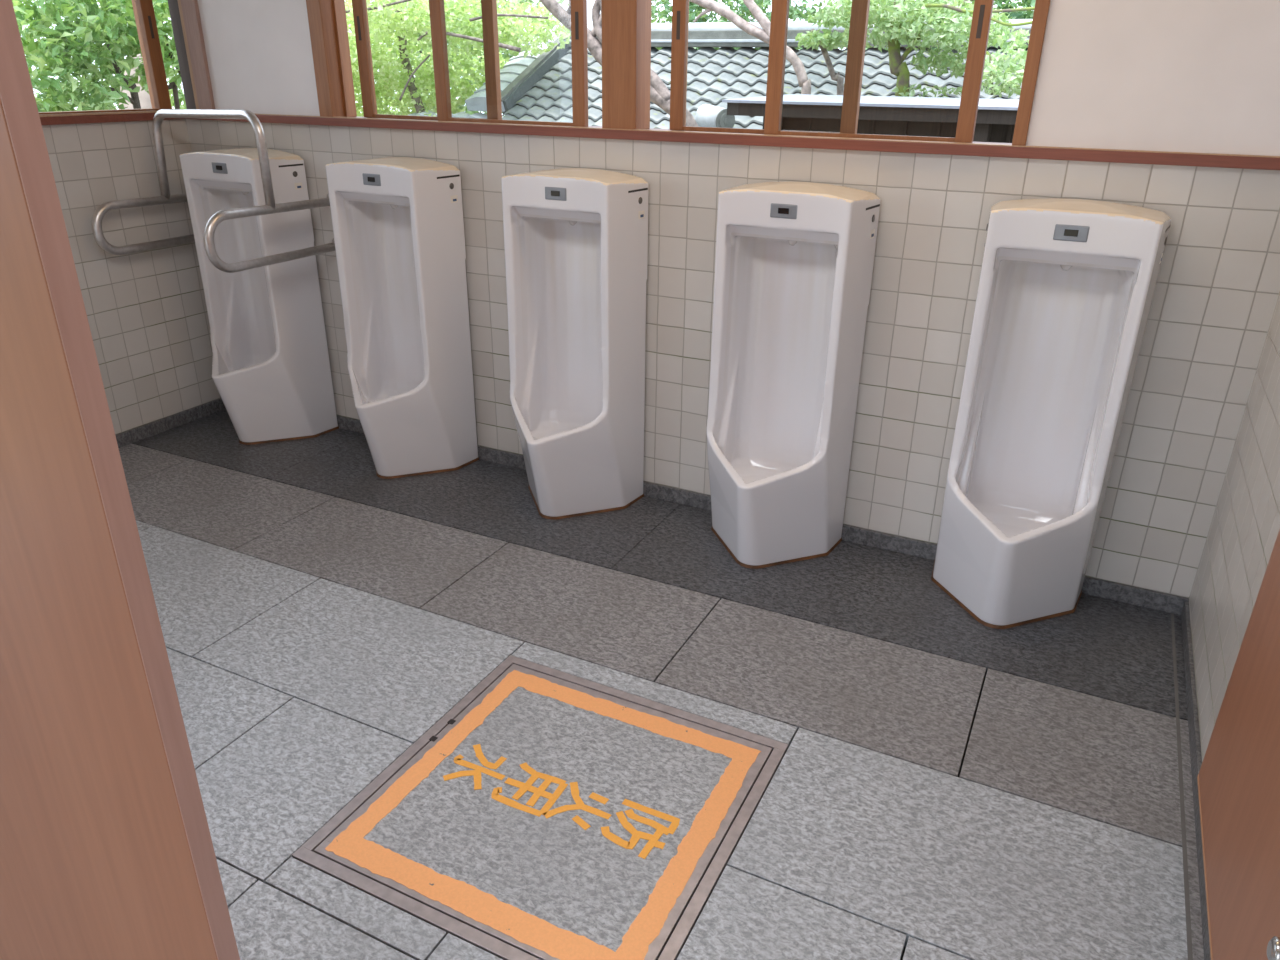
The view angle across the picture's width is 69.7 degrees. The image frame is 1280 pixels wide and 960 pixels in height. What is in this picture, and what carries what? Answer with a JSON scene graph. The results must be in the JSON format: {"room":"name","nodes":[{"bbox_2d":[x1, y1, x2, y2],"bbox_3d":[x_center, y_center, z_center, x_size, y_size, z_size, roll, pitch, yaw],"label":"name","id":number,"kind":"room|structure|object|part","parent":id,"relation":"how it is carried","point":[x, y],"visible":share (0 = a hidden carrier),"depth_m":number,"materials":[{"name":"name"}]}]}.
{"room":"public restroom","nodes":[
{"label":"public restroom","id":0,"kind":"room"},
{"bbox_2d":[42,119,220,434],"bbox_3d":[-2.563,-1.064,2.680,0.120,2.620,3.020,12,27,24],"label":"wall","id":1,"kind":"structure","parent":0,"point":[146,311],"depth_m":3.76,"materials":[{"name":"tile"}]},
{"bbox_2d":[39,110,157,116],"bbox_3d":[-2.536,-1.002,2.607,0.026,0.007,2.880,12,27,24],"label":"trim","id":2,"kind":"structure","parent":1,"relation":"attached to","point":[155,111],"depth_m":3.47,"materials":[{"name":"brown wood"}]},
{"bbox_2d":[39,0,171,114],"bbox_3d":[-2.481,-1.527,2.665,0.130,0.920,2.302,12,27,24],"label":"window","id":3,"kind":"structure","parent":1,"relation":"in","point":[144,14],"depth_m":3.65,"materials":[{"name":"brown wood"}]},
{"bbox_3d":[-1.927,-1.784,3.621,0.005,0.080,0.012,12,27,24],"label":"finger pull","id":4,"kind":"part","parent":3,"relation":"part of","materials":[{"name":"brown wood"}]},
{"bbox_2d":[40,113,184,124],"bbox_3d":[-2.590,-0.998,2.639,0.150,0.028,2.880,12,27,24],"label":"trim","id":5,"kind":"structure","parent":1,"relation":"attached to","point":[58,120],"depth_m":3.47,"materials":[{"name":"brown wood"}]},
{"bbox_2d":[115,398,225,447],"bbox_3d":[-2.547,0.144,3.121,0.014,0.055,2.886,12,27,24],"label":"baseboard","id":6,"kind":"structure","parent":1,"relation":"attached to","point":[133,435],"depth_m":4.01,"materials":[{"name":"stone"}]},
{"bbox_2d":[168,0,195,108],"bbox_3d":[-1.823,-2.151,3.564,0.067,1.340,0.088,12,27,24],"label":"trim","id":7,"kind":"structure","parent":1,"relation":"attached to","point":[173,4],"depth_m":3.71,"materials":[{"name":"brown wood"}]},
{"bbox_2d":[119,409,1203,959],"bbox_3d":[-1.068,0.819,1.864,4.135,0.121,4.290,12,27,24],"label":"floor","id":8,"kind":"structure","parent":0,"point":[947,784],"depth_m":2.36,"materials":[{"name":"stone"}]},
{"bbox_2d":[0,0,239,959],"bbox_3d":[-1.045,-0.033,1.112,1.300,2.050,0.026,12,27,24],"label":"partition panel","id":9,"kind":"object","parent":8,"relation":"on","point":[107,852],"visible":1,"depth_m":0.92,"materials":[{"name":"brown wood"}]},
{"bbox_2d":[179,148,338,444],"bbox_3d":[-1.610,-0.725,3.739,0.446,1.157,0.410,12,27,24],"label":"urinal","id":10,"kind":"object","parent":8,"relation":"on","point":[271,371],"visible":0.95,"depth_m":3.76,"materials":[{"name":"white ceramic"}]},
{"bbox_3d":[-1.607,-1.196,3.522,0.080,0.040,0.012,12,27,24],"label":"sensor plate","id":11,"kind":"part","parent":10,"relation":"part of","materials":[{"name":"grey metal"}]},
{"bbox_3d":[-1.564,-1.268,3.582,0.444,0.036,0.230,12,27,24],"label":"lid","id":12,"kind":"part","parent":10,"relation":"part of","materials":[{"name":"beige ceramic"}]},
{"bbox_2d":[325,157,478,478],"bbox_3d":[-0.939,-0.580,3.434,0.446,1.157,0.410,12,27,24],"label":"urinal","id":13,"kind":"object","parent":8,"relation":"on","point":[398,222],"visible":1,"depth_m":3.45,"materials":[{"name":"white ceramic"}]},
{"bbox_3d":[-0.936,-1.052,3.217,0.080,0.040,0.012,12,27,24],"label":"sensor plate","id":14,"kind":"part","parent":13,"relation":"part of","materials":[{"name":"grey metal"}]},
{"bbox_3d":[-0.893,-1.124,3.278,0.444,0.036,0.230,12,27,24],"label":"lid","id":15,"kind":"part","parent":13,"relation":"part of","materials":[{"name":"beige ceramic"}]},
{"bbox_2d":[292,655,787,959],"bbox_3d":[-0.176,0.708,2.027,0.789,0.037,0.784,12,27,24],"label":"manhole cover","id":16,"kind":"object","parent":8,"relation":"on","point":[548,814],"visible":0.95,"depth_m":1.95,"materials":[{"name":"metal"}]},
{"bbox_2d":[501,168,648,519],"bbox_3d":[-0.268,-0.436,3.129,0.446,1.157,0.410,12,27,24],"label":"urinal","id":17,"kind":"object","parent":8,"relation":"on","point":[576,239],"visible":1,"depth_m":3.15,"materials":[{"name":"white ceramic"}]},
{"bbox_3d":[-0.265,-0.907,2.913,0.080,0.040,0.012,12,27,24],"label":"sensor plate","id":18,"kind":"part","parent":17,"relation":"part of","materials":[{"name":"grey metal"}]},
{"bbox_3d":[-0.222,-0.980,2.973,0.444,0.036,0.230,12,27,24],"label":"lid","id":19,"kind":"part","parent":17,"relation":"part of","materials":[{"name":"beige ceramic"}]},
{"bbox_2d":[706,181,880,568],"bbox_3d":[0.406,-0.292,2.823,0.446,1.157,0.410,12,27,24],"label":"urinal","id":20,"kind":"object","parent":8,"relation":"on","point":[794,261],"visible":1,"depth_m":2.85,"materials":[{"name":"white ceramic"}]},
{"bbox_3d":[0.409,-0.763,2.607,0.080,0.040,0.012,12,27,24],"label":"sensor plate","id":21,"kind":"part","parent":20,"relation":"part of","materials":[{"name":"grey metal"}]},
{"bbox_3d":[0.453,-0.711,2.729,0.032,0.028,0.032,12,27,24],"label":"spout","id":22,"kind":"part","parent":20,"relation":"part of","materials":[{"name":"white ceramic"}]},
{"bbox_3d":[0.452,-0.835,2.667,0.444,0.036,0.230,12,27,24],"label":"lid","id":23,"kind":"part","parent":20,"relation":"part of","materials":[{"name":"beige ceramic"}]},
{"bbox_2d":[931,198,1171,628],"bbox_3d":[1.077,-0.147,2.519,0.446,1.157,0.410,12,27,24],"label":"urinal","id":24,"kind":"object","parent":8,"relation":"on","point":[1066,287],"visible":1,"depth_m":2.55,"materials":[{"name":"white ceramic"}]},
{"bbox_3d":[1.124,-0.567,2.424,0.032,0.028,0.032,12,27,24],"label":"spout","id":25,"kind":"part","parent":24,"relation":"part of","materials":[{"name":"white ceramic"}]},
{"bbox_3d":[1.080,-0.619,2.302,0.080,0.040,0.012,12,27,24],"label":"sensor plate","id":26,"kind":"part","parent":24,"relation":"part of","materials":[{"name":"grey metal"}]},
{"bbox_3d":[1.123,-0.691,2.362,0.444,0.036,0.230,12,27,24],"label":"lid","id":27,"kind":"part","parent":24,"relation":"part of","materials":[{"name":"beige ceramic"}]},
{"bbox_2d":[186,0,1279,597],"bbox_3d":[-0.100,-1.197,3.043,4.175,2.620,0.120,12,27,24],"label":"wall","id":28,"kind":"structure","parent":0,"point":[1195,76],"depth_m":2.71,"materials":[{"name":"tile"}]},
{"bbox_2d":[177,0,214,108],"bbox_3d":[-1.732,-2.126,3.510,0.077,1.340,0.112,12,27,24],"label":"trim","id":29,"kind":"structure","parent":28,"relation":"attached to","point":[190,9],"depth_m":3.65,"materials":[{"name":"brown wood"}]},
{"bbox_2d":[185,113,1279,169],"bbox_3d":[-0.103,-1.155,3.057,3.935,0.028,0.150,12,27,24],"label":"trim","id":30,"kind":"structure","parent":28,"relation":"attached to","point":[1242,162],"depth_m":2.69,"materials":[{"name":"brown wood"}]},
{"bbox_2d":[337,415,1188,614],"bbox_3d":[-0.144,-0.002,3.512,3.935,0.055,0.014,12,27,24],"label":"baseboard","id":31,"kind":"structure","parent":28,"relation":"attached to","point":[1147,598],"depth_m":3.07,"materials":[{"name":"stone"}]},
{"bbox_2d":[1189,292,1279,761],"bbox_3d":[0.743,-0.030,0.454,0.120,2.620,4.200,12,27,24],"label":"wall","id":32,"kind":"structure","parent":0,"point":[1245,524],"depth_m":2.19,"materials":[{"name":"white tile"}]},
{"bbox_2d":[1181,601,1210,959],"bbox_3d":[0.802,1.025,1.245,0.010,0.050,3.586,12,27,24],"label":"baseboard","id":33,"kind":"structure","parent":32,"relation":"attached to","point":[1192,710],"depth_m":2.14,"materials":[{"name":"stone"}]},
{"bbox_2d":[1197,529,1279,959],"bbox_3d":[0.945,-0.086,1.138,0.064,1.803,0.800,12,27,24],"label":"door","id":34,"kind":"structure","parent":32,"relation":"in","point":[1238,778],"depth_m":1.47,"materials":[{"name":"brown wood"}]},
{"bbox_3d":[0.764,0.563,1.091,0.030,0.040,0.040,12,27,24],"label":"knob","id":35,"kind":"part","parent":34,"relation":"part of","materials":[{"name":"silver metal"}]},
{"label":"outside","id":36,"kind":"structure","parent":0,"visible":0},
{"bbox_3d":[2.824,-0.871,7.623,60.000,0.150,60.000,12,27,24],"label":"ground","id":37,"kind":"structure","parent":36,"visible":0},
{"bbox_2d":[12,0,186,111],"bbox_3d":[-3.419,-2.014,6.248,0.896,2.933,1.760,12,27,24],"label":"tree","id":38,"kind":"object","parent":37,"relation":"on","point":[88,16],"visible":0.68,"depth_m":5.66,"materials":[{"name":"green plant"}]},
{"bbox_3d":[-3.379,-2.505,6.005,0.030,0.120,0.188,12,27,24],"label":"stem","id":39,"kind":"part","parent":38,"relation":"part of","materials":[{"name":"green plant"}]},
{"bbox_3d":[-3.371,-1.754,6.378,0.056,2.345,0.147,12,27,24],"label":"stem","id":40,"kind":"part","parent":38,"relation":"part of","materials":[{"name":"green plant"}]},
{"bbox_3d":[-3.212,-1.940,6.641,0.063,2.480,0.312,12,27,24],"label":"stem","id":41,"kind":"part","parent":38,"relation":"part of","materials":[{"name":"green plant"}]},
{"bbox_3d":[-3.262,-1.759,6.615,0.038,2.167,0.278,12,27,24],"label":"stem","id":42,"kind":"part","parent":38,"relation":"part of","materials":[{"name":"green plant"}]},
{"bbox_2d":[17,0,182,111],"bbox_3d":[-5.742,-2.936,7.483,1.335,3.550,6.025,12,27,24],"label":"hedge","id":43,"kind":"object","parent":37,"relation":"on","point":[109,102],"visible":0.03,"depth_m":8.31,"materials":[{"name":"green plant"}]},
{"bbox_2d":[119,54,172,108],"bbox_3d":[-3.997,-2.331,7.695,0.568,2.310,0.554,12,27,24],"label":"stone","id":44,"kind":"object","parent":37,"relation":"on","point":[144,97],"visible":0.02,"depth_m":7.24,"materials":[{"name":"beige stone"}]},
{"bbox_2d":[345,0,568,116],"bbox_3d":[-3.432,-7.284,15.670,5.664,4.871,2.082,12,27,24],"label":"maple tree","id":45,"kind":"object","parent":37,"relation":"on","point":[508,54],"visible":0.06,"depth_m":15.14,"materials":[{"name":"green plant"}]},
{"bbox_2d":[344,0,570,116],"bbox_3d":[-2.338,-4.374,10.849,3.551,3.515,2.415,7,25,13],"label":"maple tree","id":46,"kind":"object","parent":37,"relation":"on","point":[417,20],"visible":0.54,"depth_m":10.38,"materials":[{"name":"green plant"}]},
{"bbox_2d":[540,0,697,126],"bbox_3d":[-0.224,-2.810,7.952,1.862,3.068,0.148,12,27,24],"label":"gnarled tree","id":47,"kind":"object","parent":37,"relation":"on","point":[659,93],"visible":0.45,"depth_m":7.58,"materials":[{"name":"grey plant"}]},
{"bbox_2d":[409,19,1032,128],"bbox_3d":[2.722,-3.603,10.235,10.550,2.705,4.850,12,27,24],"label":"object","id":48,"kind":"structure","parent":37,"relation":"on","point":[539,87],"depth_m":10.11,"materials":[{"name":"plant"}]},
{"bbox_2d":[651,0,822,49],"bbox_3d":[1.077,-5.844,13.783,3.394,3.875,1.595,12,27,24],"label":"bush","id":49,"kind":"object","parent":37,"relation":"on","point":[743,12],"visible":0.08,"depth_m":13.11,"materials":[{"name":"green plant"}]},
{"bbox_2d":[689,0,810,94],"bbox_3d":[0.750,-2.672,7.846,1.375,2.912,0.088,12,27,24],"label":"tree","id":50,"kind":"object","parent":37,"relation":"on","point":[763,34],"visible":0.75,"depth_m":7.30,"materials":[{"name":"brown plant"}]},
{"bbox_2d":[795,13,849,94],"bbox_3d":[1.677,-2.948,8.689,0.614,2.749,0.624,12,27,24],"label":"young tree","id":51,"kind":"object","parent":37,"relation":"on","point":[825,41],"visible":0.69,"depth_m":8.17,"materials":[{"name":"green plant"}]},
{"bbox_2d":[722,94,1018,142],"bbox_3d":[2.686,-1.303,5.888,4.205,2.052,1.350,12,27,24],"label":"garden shed","id":52,"kind":"object","parent":37,"relation":"on","point":[878,115],"visible":0.16,"depth_m":5.55,"materials":[{"name":"metal"}]},
{"bbox_3d":[0.834,-1.419,6.223,0.090,1.950,0.120,12,27,24],"label":"corner post","id":53,"kind":"part","parent":52,"relation":"part of","materials":[{"name":"brown wood"}]},
{"bbox_3d":[1.965,-1.176,5.710,0.100,1.950,0.120,12,27,24],"label":"corner post","id":54,"kind":"part","parent":52,"relation":"part of","materials":[{"name":"grey wood"}]},
{"bbox_2d":[816,0,1034,97],"bbox_3d":[2.205,-2.482,7.368,1.861,2.988,1.598,12,27,24],"label":"tree","id":55,"kind":"object","parent":37,"relation":"on","point":[908,28],"visible":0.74,"depth_m":6.82,"materials":[{"name":"green plant"}]},
{"bbox_2d":[865,0,1035,49],"bbox_3d":[4.269,-5.107,12.291,3.364,3.816,1.529,16,28,30],"label":"bush","id":56,"kind":"object","parent":37,"relation":"on","point":[1024,3],"visible":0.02,"depth_m":11.48,"materials":[{"name":"green plant"}]}
]}

